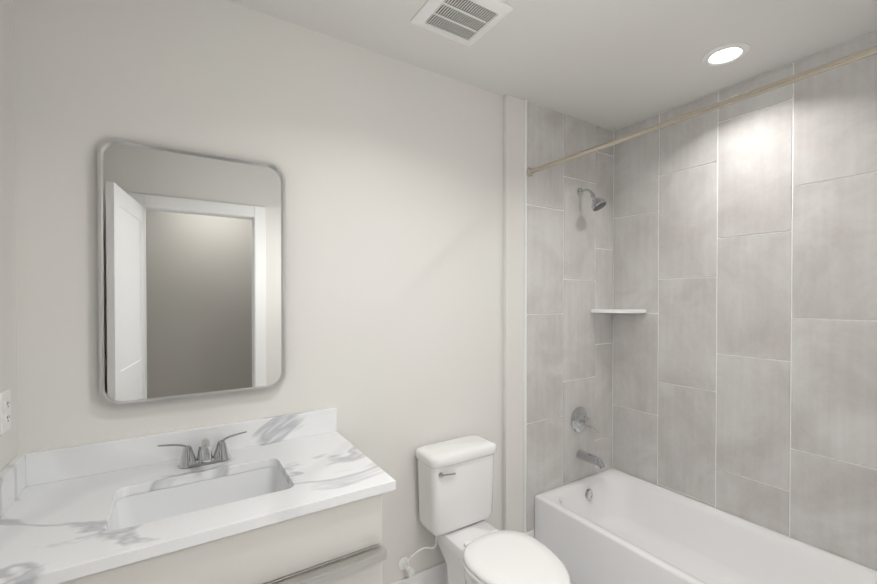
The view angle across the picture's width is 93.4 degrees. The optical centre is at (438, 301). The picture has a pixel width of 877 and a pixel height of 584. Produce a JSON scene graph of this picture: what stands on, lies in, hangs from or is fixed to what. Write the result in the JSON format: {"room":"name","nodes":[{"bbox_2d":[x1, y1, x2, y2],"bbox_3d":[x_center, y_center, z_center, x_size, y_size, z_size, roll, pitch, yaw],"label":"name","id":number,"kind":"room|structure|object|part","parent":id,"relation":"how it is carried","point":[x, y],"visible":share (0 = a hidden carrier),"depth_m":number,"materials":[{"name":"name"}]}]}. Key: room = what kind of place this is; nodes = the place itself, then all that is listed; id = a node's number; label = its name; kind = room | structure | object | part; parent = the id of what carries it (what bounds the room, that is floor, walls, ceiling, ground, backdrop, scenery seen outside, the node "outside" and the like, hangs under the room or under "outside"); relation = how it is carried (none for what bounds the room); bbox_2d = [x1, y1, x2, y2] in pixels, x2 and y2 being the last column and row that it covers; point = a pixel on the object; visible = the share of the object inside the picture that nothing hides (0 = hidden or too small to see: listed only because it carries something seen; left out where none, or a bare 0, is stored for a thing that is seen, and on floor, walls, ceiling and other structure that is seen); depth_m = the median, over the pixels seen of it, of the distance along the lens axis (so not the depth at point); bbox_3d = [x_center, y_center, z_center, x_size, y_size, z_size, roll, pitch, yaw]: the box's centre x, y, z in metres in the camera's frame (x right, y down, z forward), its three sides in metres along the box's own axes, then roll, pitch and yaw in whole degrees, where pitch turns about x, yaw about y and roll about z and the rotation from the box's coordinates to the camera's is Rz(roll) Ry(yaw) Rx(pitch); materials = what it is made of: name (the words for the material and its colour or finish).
{"room":"bathroom","nodes":[
{"label":"bathroom","id":0,"kind":"room"},
{"bbox_2d":[0,0,17,471],"bbox_3d":[-0.803,0.184,0.386,0.120,2.630,2.020,0,1,-33],"label":"wall","id":1,"kind":"structure","parent":0,"point":[8,374],"depth_m":1.21,"materials":[{"name":"paint"}]},
{"bbox_2d":[0,388,10,434],"bbox_3d":[-1.227,0.311,1.172,0.009,0.116,0.072,0,1,-33],"label":"electrical outlet","id":2,"kind":"object","parent":1,"relation":"attached to","point":[5,410],"visible":0.96,"depth_m":1.16,"materials":[{"name":"white plastic"}]},
{"bbox_2d":[14,0,502,583],"bbox_3d":[-0.062,0.167,2.107,3.220,2.630,0.153,0,1,-33],"label":"wall","id":3,"kind":"structure","parent":0,"point":[390,168],"depth_m":1.61,"materials":[{"name":"paint"}]},
{"bbox_3d":[-0.871,-0.097,1.517,0.586,0.896,0.032,0,1,-33],"label":"mirror","id":4,"kind":"part","parent":3,"relation":"part of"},
{"bbox_2d":[391,530,533,583],"bbox_3d":[0.131,1.421,1.064,2.173,0.144,1.900,0,1,-33],"label":"baseboard","id":5,"kind":"structure","parent":3,"relation":"attached to","point":[436,574],"depth_m":2.07,"materials":[{"name":"white"}]},
{"bbox_2d":[503,94,523,532],"bbox_3d":[0.776,0.163,2.572,0.967,2.630,0.030,0,1,-33],"label":"wall","id":6,"kind":"structure","parent":0,"point":[513,313],"depth_m":2.33,"materials":[{"name":"paint"}]},
{"bbox_2d":[523,100,613,537],"bbox_3d":[0.840,0.163,2.588,0.823,2.630,0.012,0,1,-33],"label":"wall tile","id":7,"kind":"structure","parent":6,"relation":"attached to","point":[568,287],"depth_m":2.54,"materials":[{"name":"tile"}]},
{"bbox_3d":[0.500,0.165,2.371,0.016,2.629,0.012,0,1,-33],"label":"trim","id":8,"kind":"part","parent":7,"relation":"part of","materials":[{"name":"white"}]},
{"bbox_2d":[571,406,598,433],"bbox_3d":[0.921,0.753,2.596,0.174,0.171,0.078,0,1,-33],"label":"shower valve","id":9,"kind":"object","parent":7,"relation":"attached to","point":[580,420],"visible":1,"depth_m":2.59,"materials":[{"name":"silver metal"}]},
{"bbox_3d":[0.962,0.791,2.600,0.100,0.096,0.039,0,1,-33],"label":"shower valve lever","id":10,"kind":"part","parent":9,"relation":"part of","materials":[{"name":"silver metal"}]},
{"bbox_2d":[576,449,604,468],"bbox_3d":[0.949,0.983,2.555,0.068,0.079,0.180,0,1,-33],"label":"tub spout","id":11,"kind":"object","parent":7,"relation":"attached to","point":[590,458],"visible":1,"depth_m":2.54,"materials":[{"name":"silver metal"}]},
{"bbox_2d":[577,187,606,210],"bbox_3d":[0.952,-0.635,2.544,0.095,0.168,0.175,0,1,-33],"label":"shower head","id":12,"kind":"object","parent":7,"relation":"attached to","point":[597,204],"visible":1,"depth_m":2.51},
{"bbox_3d":[0.925,-0.674,2.568,0.017,0.057,0.091,0,1,-33],"label":"arm","id":13,"kind":"part","parent":12,"relation":"part of"},
{"bbox_2d":[591,308,645,312],"bbox_3d":[1.149,0.063,2.641,0.236,0.024,0.236,0,1,-33],"label":"corner shelf","id":14,"kind":"object","parent":7,"relation":"attached to","point":[612,310],"visible":1,"depth_m":2.58,"materials":[{"name":"white ceramic"}]},
{"bbox_2d":[527,45,876,176],"bbox_3d":[0.943,-0.735,1.716,0.052,0.052,1.561,0,1,-33],"label":"curtain rod","id":15,"kind":"object","parent":7,"relation":"attached to","point":[841,62],"visible":1,"depth_m":1.51,"materials":[{"name":"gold metal"}]},
{"bbox_2d":[227,0,876,130],"bbox_3d":[0.471,-1.165,1.256,3.220,0.050,2.140,0,1,-33],"label":"ceiling","id":16,"kind":"structure","parent":0,"point":[613,65],"depth_m":1.82,"materials":[{"name":"paint"}]},
{"bbox_2d":[411,0,512,45],"bbox_3d":[0.089,-1.134,1.647,0.305,0.016,0.290,0,1,-33],"label":"ceiling vent","id":17,"kind":"object","parent":16,"relation":"in","point":[468,22],"visible":1,"depth_m":1.64,"materials":[{"name":"white plastic"}]},
{"bbox_2d":[702,42,749,65],"bbox_3d":[1.331,-1.141,1.918,0.184,0.009,0.184,0,1,-33],"label":"recessed light","id":18,"kind":"object","parent":16,"relation":"in","point":[725,54],"visible":1,"depth_m":1.91,"materials":[{"name":"white plastic"}]},
{"bbox_3d":[0.471,1.515,1.282,3.220,0.050,2.140,0,1,-33],"label":"floor","id":19,"kind":"structure","parent":0,"visible":0},
{"bbox_2d":[0,408,395,583],"bbox_3d":[-0.709,0.980,1.288,0.999,1.020,0.611,0,1,-33],"label":"bathroom vanity","id":20,"kind":"object","parent":19,"relation":"on","point":[295,498],"visible":1,"depth_m":1.23,"materials":[{"name":"white stone"}]},
{"bbox_2d":[108,466,290,530],"bbox_3d":[-0.708,0.671,1.263,0.520,0.140,0.340,0,1,-33],"label":"sink","id":21,"kind":"object","parent":20,"relation":"in","point":[154,503],"depth_m":1.36,"materials":[{"name":"white ceramic"}]},
{"bbox_2d":[158,431,246,468],"bbox_3d":[-0.800,0.520,1.418,0.274,0.098,0.148,0,1,-33],"label":"faucet","id":22,"kind":"object","parent":20,"relation":"on","point":[221,458],"depth_m":1.43,"materials":[{"name":"silver metal"}]},
{"bbox_2d":[398,435,570,583],"bbox_3d":[0.203,1.096,1.785,0.461,0.779,0.754,0,1,-33],"label":"toilet","id":23,"kind":"object","parent":19,"relation":"on","point":[455,481],"visible":1,"depth_m":1.89,"materials":[{"name":"white ceramic"}]},
{"bbox_3d":[0.047,0.793,1.886,0.072,0.019,0.016,0,1,-33],"label":"lever arm","id":24,"kind":"part","parent":23,"relation":"part of"},
{"bbox_3d":[0.089,0.730,2.027,0.388,0.051,0.192,0,1,-33],"label":"tank lid","id":25,"kind":"part","parent":23,"relation":"part of","materials":[{"name":"white ceramic"}]},
{"bbox_3d":[0.088,0.914,2.030,0.368,0.318,0.176,0,1,-33],"label":"tank","id":26,"kind":"part","parent":23,"relation":"part of","materials":[{"name":"white ceramic"}]},
{"bbox_3d":[0.296,1.294,1.722,0.368,0.385,0.545,0,1,-33],"label":"bowl","id":27,"kind":"part","parent":23,"relation":"part of","materials":[{"name":"white ceramic"}]},
{"bbox_3d":[0.320,1.065,1.684,0.368,0.029,0.446,0,1,-33],"label":"seat lid","id":28,"kind":"part","parent":23,"relation":"part of","materials":[{"name":"white plastic"}]},
{"bbox_3d":[0.321,1.091,1.682,0.374,0.020,0.447,0,1,-33],"label":"seat","id":29,"kind":"part","parent":23,"relation":"part of","materials":[{"name":"white plastic"}]},
{"bbox_2d":[535,468,876,583],"bbox_3d":[1.292,1.311,1.958,0.742,0.345,1.560,0,1,-33],"label":"bathtub","id":30,"kind":"object","parent":19,"relation":"on","point":[611,526],"visible":1,"depth_m":2.17,"materials":[{"name":"white ceramic"}]},
{"bbox_3d":[1.790,0.168,2.038,0.169,2.630,2.020,0,1,-33],"label":"wall","id":31,"kind":"structure","parent":0,"visible":0},
{"bbox_2d":[612,31,876,570],"bbox_3d":[1.609,0.167,2.154,0.013,2.630,1.570,0,1,-33],"label":"wall tiles","id":32,"kind":"structure","parent":31,"relation":"attached to","point":[744,384],"depth_m":2.10,"materials":[{"name":"tile"}]}
]}

